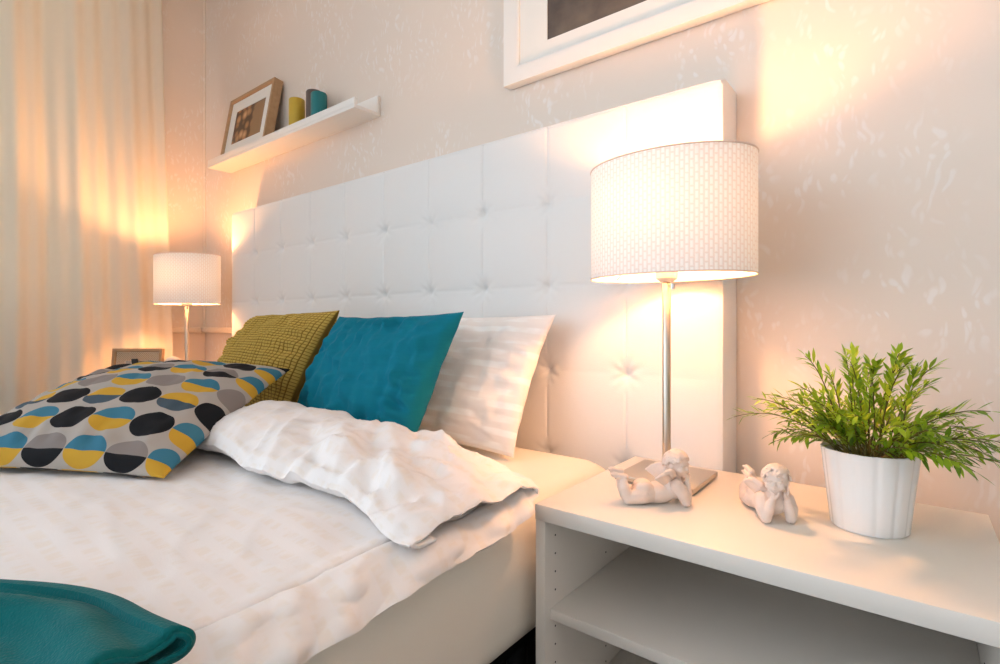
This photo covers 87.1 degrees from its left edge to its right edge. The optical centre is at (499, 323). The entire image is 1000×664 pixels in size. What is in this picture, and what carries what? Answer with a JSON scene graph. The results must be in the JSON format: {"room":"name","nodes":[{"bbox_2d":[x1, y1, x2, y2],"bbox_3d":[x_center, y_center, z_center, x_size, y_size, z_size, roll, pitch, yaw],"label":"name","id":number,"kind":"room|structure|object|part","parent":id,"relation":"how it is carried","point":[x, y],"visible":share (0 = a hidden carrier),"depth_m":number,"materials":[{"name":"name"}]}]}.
{"room":"bedroom","nodes":[
{"label":"bedroom","id":0,"kind":"room"},
{"bbox_2d":[162,0,204,360],"bbox_3d":[-2.768,-0.566,1.383,0.150,2.620,3.700,0,0,38],"label":"wall","id":1,"kind":"structure","parent":0,"point":[182,19],"depth_m":2.71,"materials":[{"name":"paint"}]},
{"bbox_2d":[172,327,200,332],"bbox_3d":[-1.742,0.032,2.544,0.024,0.028,0.554,0,0,38],"label":"trim","id":2,"kind":"structure","parent":1,"relation":"attached to","point":[175,329],"depth_m":2.69,"materials":[{"name":"beige paint"}]},
{"bbox_3d":[-2.185,-1.676,1.916,0.105,0.044,1.944,0,0,38],"label":"curtain rod","id":3,"kind":"object","parent":1,"relation":"attached to","visible":0},
{"bbox_2d":[0,0,172,414],"bbox_3d":[-2.097,-0.471,1.978,0.058,2.370,1.578,0,0,38],"label":"curtain","id":4,"kind":"object","parent":3,"relation":"hanging from","point":[84,199],"visible":0.71,"depth_m":2.29,"materials":[{"name":"beige fabric"}]},
{"bbox_2d":[502,636,535,663],"bbox_3d":[-1.289,0.774,0.292,3.825,0.060,3.820,0,0,38],"label":"floor","id":5,"kind":"structure","parent":0,"point":[531,653],"depth_m":1.19,"materials":[{"name":"black"}]},
{"bbox_2d":[232,79,735,663],"bbox_3d":[-0.957,0.121,0.996,2.126,1.245,2.056,0,0,38],"label":"headboard","id":6,"kind":"object","parent":5,"relation":"on","point":[502,227],"visible":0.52,"depth_m":1.34,"materials":[{"name":"white leather"}]},
{"bbox_2d":[303,444,605,663],"bbox_3d":[-0.997,0.437,0.919,1.665,0.261,2.006,0,0,38],"label":"mattress","id":7,"kind":"object","parent":6,"relation":"on","point":[475,610],"visible":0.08,"depth_m":0.80,"materials":[{"name":"beige fabric"}]},
{"bbox_2d":[0,400,538,663],"bbox_3d":[-1.134,0.259,0.739,1.761,0.169,1.716,0,0,38],"label":"duvet","id":8,"kind":"object","parent":7,"relation":"on","point":[291,527],"visible":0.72,"depth_m":0.72,"materials":[{"name":"white fabric"}]},
{"bbox_2d":[0,579,195,663],"bbox_3d":[-0.973,0.253,0.403,1.373,0.046,0.503,0,0,16],"label":"throw","id":9,"kind":"object","parent":8,"relation":"on","point":[41,622],"visible":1,"depth_m":0.43,"materials":[{"name":"teal fabric"}]},
{"bbox_2d":[0,360,290,477],"bbox_3d":[-0.814,0.179,1.165,0.497,0.178,0.474,0,0,4],"label":"cushion","id":10,"kind":"object","parent":8,"relation":"on","point":[144,418],"visible":0.98,"depth_m":1.03,"materials":[{"name":"multicoloured fabric"}]},
{"bbox_2d":[217,310,339,405],"bbox_3d":[-0.718,0.120,1.610,0.592,0.316,0.212,0,0,41],"label":"cushion","id":11,"kind":"object","parent":7,"relation":"on","point":[288,341],"visible":0.6,"depth_m":1.47,"materials":[{"name":"yellow fabric"}]},
{"bbox_2d":[297,312,463,431],"bbox_3d":[-0.327,0.129,1.312,0.512,0.313,0.206,0,0,38],"label":"cushion","id":12,"kind":"object","parent":7,"relation":"on","point":[383,369],"visible":0.7,"depth_m":1.21,"materials":[{"name":"teal fabric"}]},
{"bbox_2d":[374,315,554,457],"bbox_3d":[-0.180,0.138,1.409,0.693,0.320,0.173,0,0,38],"label":"pillow","id":13,"kind":"object","parent":7,"relation":"on","point":[478,399],"visible":0.46,"depth_m":1.25,"materials":[{"name":"white fabric"}]},
{"bbox_3d":[-0.352,0.011,1.762,2.126,1.025,0.104,0,0,38],"label":"headboard","id":14,"kind":"part","parent":6,"relation":"part of","materials":[{"name":"white leather"}]},
{"bbox_3d":[0.037,0.689,1.144,0.052,0.110,0.052,0,0,38],"label":"leg","id":15,"kind":"part","parent":6,"relation":"part of","materials":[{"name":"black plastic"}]},
{"bbox_2d":[535,456,999,663],"bbox_3d":[0.409,0.520,0.844,0.583,0.447,0.396,0,0,38],"label":"nightstand","id":16,"kind":"object","parent":5,"relation":"on","point":[707,581],"visible":0.94,"depth_m":0.79,"materials":[{"name":"white laminate"}]},
{"bbox_3d":[0.188,0.518,1.020,0.018,0.390,0.394,0,0,38],"label":"panel","id":17,"kind":"part","parent":16,"relation":"part of","materials":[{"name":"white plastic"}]},
{"bbox_3d":[0.407,0.679,0.841,0.546,0.020,0.380,0,0,38],"label":"panel","id":18,"kind":"part","parent":16,"relation":"part of","materials":[{"name":"white wood"}]},
{"bbox_2d":[608,448,691,506],"bbox_3d":[0.247,0.252,0.874,0.135,0.089,0.066,0,0,3],"label":"figurine","id":19,"kind":"object","parent":16,"relation":"on","point":[672,476],"visible":1,"depth_m":0.86,"materials":[{"name":"white ceramic"}]},
{"bbox_2d":[590,140,758,493],"bbox_3d":[0.321,-0.004,1.002,0.313,0.601,0.223,0,0,38],"label":"table lamp","id":20,"kind":"object","parent":16,"relation":"on","point":[687,211],"visible":0.91,"depth_m":0.90,"materials":[{"name":"white fabric"}]},
{"bbox_2d":[655,272,677,281],"bbox_3d":[0.318,-0.127,1.005,0.041,0.093,0.041,0,0,38],"label":"socket","id":21,"kind":"object","parent":20,"relation":"attached to","point":[667,276],"depth_m":0.99,"materials":[{"name":"white plastic"}]},
{"bbox_3d":[0.323,-0.071,0.990,0.008,0.010,0.018,0,0,-8],"label":"switch knob","id":22,"kind":"part","parent":20,"relation":"part of","materials":[{"name":"silver metal"}]},
{"bbox_3d":[0.321,-0.196,1.002,0.310,0.214,0.220,0,0,38],"label":"lamp shade","id":23,"kind":"part","parent":20,"relation":"part of","materials":[{"name":"fabric"}]},
{"bbox_2d":[550,546,979,663],"bbox_3d":[0.409,0.481,0.843,0.546,0.018,0.358,0,0,38],"label":"shelf","id":24,"kind":"object","parent":16,"relation":"attached to","point":[658,608],"depth_m":0.83,"materials":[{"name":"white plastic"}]},
{"bbox_2d":[739,463,797,523],"bbox_3d":[0.417,0.253,0.836,0.064,0.086,0.131,0,0,4],"label":"figurine","id":25,"kind":"object","parent":16,"relation":"on","point":[769,499],"visible":1,"depth_m":0.78,"materials":[{"name":"white ceramic"}]},
{"bbox_2d":[729,342,999,538],"bbox_3d":[0.553,0.160,0.768,0.310,0.272,0.385,0,0,-34],"label":"potted plant","id":26,"kind":"object","parent":16,"relation":"on","point":[871,485],"visible":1,"depth_m":0.73,"materials":[{"name":"green plant"}]},
{"bbox_3d":[0.541,0.239,0.771,0.122,0.114,0.123,0,0,38],"label":"pot","id":27,"kind":"part","parent":26,"relation":"part of","materials":[{"name":"white ceramic"}]},
{"bbox_3d":[0.632,0.518,0.670,0.018,0.390,0.394,0,0,38],"label":"panel","id":28,"kind":"part","parent":16,"relation":"part of","materials":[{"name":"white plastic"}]},
{"bbox_3d":[-1.422,0.520,2.289,0.583,0.447,0.396,0,0,38],"label":"nightstand","id":29,"kind":"object","parent":5,"relation":"on","visible":0},
{"bbox_2d":[111,349,164,365],"bbox_3d":[-1.564,0.201,2.267,0.215,0.191,0.038,0,0,0],"label":"photo frame","id":30,"kind":"object","parent":29,"relation":"on","point":[119,356],"visible":0.36,"depth_m":2.27,"materials":[{"name":"brown wood"}]},
{"bbox_2d":[164,356,180,361],"bbox_3d":[-1.331,0.214,2.139,0.072,0.165,0.071,0,0,38],"label":"ornament","id":31,"kind":"object","parent":29,"relation":"on","point":[172,357],"visible":0.2,"depth_m":2.12,"materials":[{"name":"white plastic"}]},
{"bbox_2d":[153,252,220,360],"bbox_3d":[-1.393,-0.004,2.345,0.313,0.601,0.223,0,0,20],"label":"table lamp","id":32,"kind":"object","parent":29,"relation":"on","point":[186,279],"visible":0.92,"depth_m":2.25,"materials":[{"name":"white fabric"}]},
{"bbox_3d":[-1.393,-0.196,2.345,0.310,0.214,0.220,0,0,20],"label":"lamp shade","id":33,"kind":"part","parent":32,"relation":"part of","materials":[{"name":"fabric"}]},
{"bbox_2d":[205,0,999,543],"bbox_3d":[-0.143,-0.566,1.744,3.825,2.620,0.120,0,0,38],"label":"wall","id":34,"kind":"structure","parent":0,"point":[874,125],"depth_m":1.08,"materials":[{"name":"paint"}]},
{"bbox_2d":[203,0,205,326],"bbox_3d":[-1.563,-0.930,2.783,0.012,1.893,0.012,0,0,38],"label":"trim","id":35,"kind":"structure","parent":34,"relation":"attached to","point":[204,1],"depth_m":2.78,"materials":[{"name":"paper"}]},
{"bbox_2d":[201,327,231,332],"bbox_3d":[-1.367,0.032,2.618,0.521,0.028,0.024,0,0,38],"label":"trim","id":36,"kind":"structure","parent":34,"relation":"attached to","point":[203,329],"depth_m":2.66,"materials":[{"name":"beige paint"}]},
{"bbox_2d":[208,96,379,172],"bbox_3d":[-0.917,-0.783,2.208,1.146,0.074,0.110,0,0,38],"label":"ledge","id":37,"kind":"object","parent":34,"relation":"attached to","point":[347,114],"visible":1,"depth_m":2.08,"materials":[{"name":"white paint"}]},
{"bbox_2d":[220,77,282,154],"bbox_3d":[-1.131,-0.911,2.381,0.405,0.302,0.092,0,0,38],"label":"photo frame","id":38,"kind":"object","parent":37,"relation":"on","point":[252,116],"visible":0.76,"depth_m":2.35,"materials":[{"name":"brown wood"}]},
{"bbox_2d":[231,98,265,144],"bbox_3d":[-1.135,-0.912,2.376,0.275,0.170,0.002,0,-10,38],"label":"print","id":39,"kind":"object","parent":38,"relation":"attached to","point":[248,120],"depth_m":2.37},
{"bbox_2d":[289,97,304,124],"bbox_3d":[-0.822,-0.838,2.130,0.062,0.158,0.062,0,0,38],"label":"candle","id":40,"kind":"object","parent":37,"relation":"on","point":[296,104],"visible":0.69,"depth_m":2.10,"materials":[{"name":"yellow wax"}]},
{"bbox_2d":[306,89,318,117],"bbox_3d":[-0.733,-0.842,2.077,0.062,0.166,0.062,0,0,38],"label":"candle","id":41,"kind":"object","parent":37,"relation":"on","point":[308,92],"visible":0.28,"depth_m":2.05,"materials":[{"name":"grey wax"}]},
{"bbox_2d":[311,91,326,114],"bbox_3d":[-0.694,-0.825,2.018,0.060,0.133,0.060,0,0,38],"label":"candle","id":42,"kind":"object","parent":37,"relation":"on","point":[318,98],"visible":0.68,"depth_m":1.99,"materials":[{"name":"teal wax"}]},
{"bbox_2d":[504,0,770,89],"bbox_3d":[0.522,-1.139,1.122,1.280,0.920,0.030,0,0,38],"label":"framed picture","id":43,"kind":"object","parent":34,"relation":"attached to","point":[543,39],"visible":1,"depth_m":1.36,"materials":[{"name":"white paint"}]},
{"bbox_2d":[548,0,645,38],"bbox_3d":[0.521,-1.114,1.121,1.002,0.693,0.002,0,0,38],"label":"print","id":44,"kind":"object","parent":43,"relation":"attached to","point":[567,19],"depth_m":1.36}
]}

